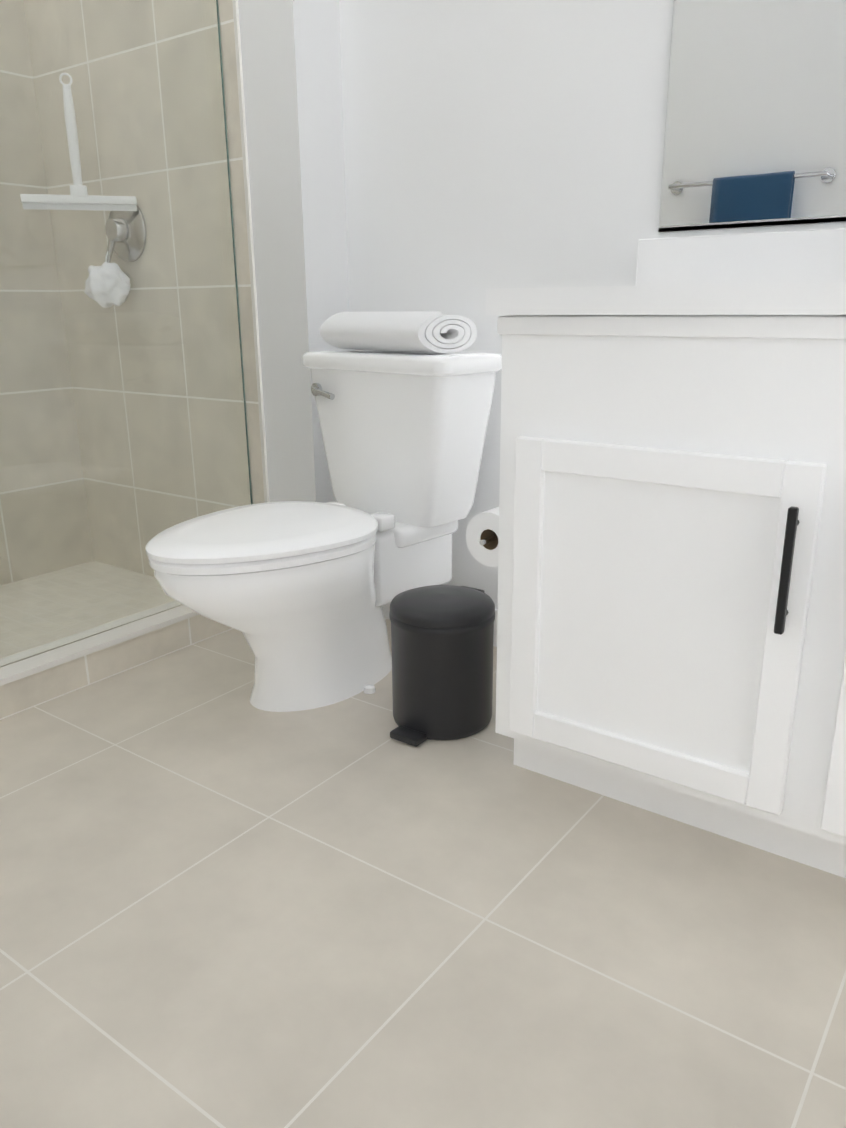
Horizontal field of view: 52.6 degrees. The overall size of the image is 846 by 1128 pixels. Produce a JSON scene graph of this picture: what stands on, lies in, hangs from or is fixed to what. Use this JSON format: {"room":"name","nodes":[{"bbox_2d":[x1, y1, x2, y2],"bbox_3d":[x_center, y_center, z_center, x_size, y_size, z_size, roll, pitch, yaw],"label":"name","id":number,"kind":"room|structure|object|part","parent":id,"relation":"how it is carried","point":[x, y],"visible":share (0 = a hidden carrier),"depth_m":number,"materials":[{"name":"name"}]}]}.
{"room":"bathroom","nodes":[
{"label":"bathroom","id":0,"kind":"room"},
{"bbox_2d":[238,0,348,502],"bbox_3d":[-0.642,-1.345,2.418,1.086,2.908,0.320,12,21,35],"label":"wall","id":1,"kind":"structure","parent":0,"point":[291,67],"depth_m":2.15,"materials":[{"name":"white paint"}]},
{"bbox_2d":[218,0,264,503],"bbox_3d":[-0.810,-1.097,2.412,0.890,2.440,0.006,12,21,35],"label":"shower wall tile","id":2,"kind":"structure","parent":1,"relation":"attached to","point":[229,61],"depth_m":2.23,"materials":[{"name":"beige tile"}]},
{"bbox_2d":[233,0,268,502],"bbox_3d":[-0.448,-1.022,2.156,0.010,2.440,0.008,12,21,35],"label":"trim","id":3,"kind":"structure","parent":1,"relation":"attached to","point":[249,217],"depth_m":2.21,"materials":[{"name":"white"}]},
{"bbox_2d":[382,603,497,646],"bbox_3d":[-0.378,0.348,1.667,1.104,0.100,1.662,12,21,35],"label":"baseboard","id":4,"kind":"structure","parent":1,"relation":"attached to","point":[386,608],"depth_m":2.25,"materials":[{"name":"white paint"}]},
{"bbox_2d":[0,618,845,1127],"bbox_3d":[-0.329,0.464,1.664,3.440,0.120,2.140,12,21,35],"label":"floor","id":5,"kind":"structure","parent":0,"point":[224,902],"depth_m":1.22,"materials":[{"name":"tile"}]},
{"bbox_2d":[0,615,233,719],"bbox_3d":[-0.924,0.277,1.957,0.106,0.078,1.488,12,21,35],"label":"shower curb","id":6,"kind":"object","parent":5,"relation":"on","point":[28,692],"depth_m":2.07,"materials":[{"name":"tile"}]},
{"bbox_2d":[0,605,198,685],"bbox_3d":[-0.925,0.233,1.944,0.116,0.014,1.488,12,21,35],"label":"sill","id":7,"kind":"structure","parent":6,"relation":"on","point":[21,669],"depth_m":2.05,"materials":[{"name":"white"}]},
{"bbox_2d":[0,0,251,667],"bbox_3d":[-0.936,-0.747,1.648,0.125,2.027,1.484,12,21,35],"label":"glass","id":8,"kind":"object","parent":7,"relation":"on","point":[123,432],"depth_m":1.99,"materials":[{"name":"clear glass"}]},
{"bbox_2d":[145,349,501,711],"bbox_3d":[-0.249,-0.080,1.944,0.488,0.756,0.800,15,23,41],"label":"toilet","id":9,"kind":"object","parent":5,"relation":"on","point":[298,594],"visible":0.98,"depth_m":1.91,"materials":[{"name":"white ceramic"}]},
{"bbox_3d":[-0.333,-0.067,1.854,0.410,0.054,0.556,15,23,41],"label":"seat","id":10,"kind":"part","parent":9,"relation":"part of","materials":[{"name":"white plastic"}]},
{"bbox_3d":[-0.245,-0.420,2.084,0.092,0.036,0.030,15,23,41],"label":"lever","id":11,"kind":"part","parent":9,"relation":"part of","materials":[{"name":"silver metal"}]},
{"bbox_2d":[320,311,476,352],"bbox_3d":[-0.062,-0.548,2.017,0.326,0.091,0.198,15,23,41],"label":"roll","id":12,"kind":"object","parent":9,"relation":"on","point":[425,331],"visible":1,"depth_m":1.94,"materials":[{"name":"white fabric"}]},
{"bbox_2d":[389,585,494,746],"bbox_3d":[0.035,0.201,1.814,0.222,0.286,0.263,12,21,35],"label":"trash bin","id":13,"kind":"object","parent":5,"relation":"on","point":[442,658],"visible":1,"depth_m":1.74,"materials":[{"name":"black plastic"}]},
{"bbox_2d":[486,228,845,877],"bbox_3d":[0.737,-0.088,1.349,1.140,1.098,0.623,12,21,35],"label":"bathroom vanity","id":14,"kind":"object","parent":5,"relation":"on","point":[671,627],"visible":1,"depth_m":1.30,"materials":[{"name":"white paint"}]},
{"bbox_2d":[466,507,498,566],"bbox_3d":[0.168,-0.082,1.633,0.119,0.151,0.182,12,21,35],"label":"toilet paper roll","id":15,"kind":"object","parent":14,"relation":"attached to","point":[482,535],"visible":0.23,"depth_m":1.60,"materials":[{"name":"white paper"}]},
{"bbox_2d":[486,228,845,315],"bbox_3d":[0.738,-0.442,1.248,1.140,0.142,0.607,12,21,35],"label":"countertop","id":16,"kind":"structure","parent":14,"relation":"on","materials":[{"name":"white stone"}]},
{"bbox_2d":[339,0,845,608],"bbox_3d":[0.689,-1.103,1.578,2.094,2.908,0.158,12,21,35],"label":"wall","id":17,"kind":"structure","parent":0,"point":[562,115],"depth_m":1.94,"materials":[{"name":"white paint"}]},
{"bbox_2d":[658,0,845,232],"bbox_3d":[0.911,-1.151,1.284,1.070,1.168,0.009,12,21,35],"label":"mirror","id":18,"kind":"object","parent":17,"relation":"attached to","point":[755,134],"visible":1,"depth_m":1.60,"materials":[{"name":"white mirror"}]}
]}

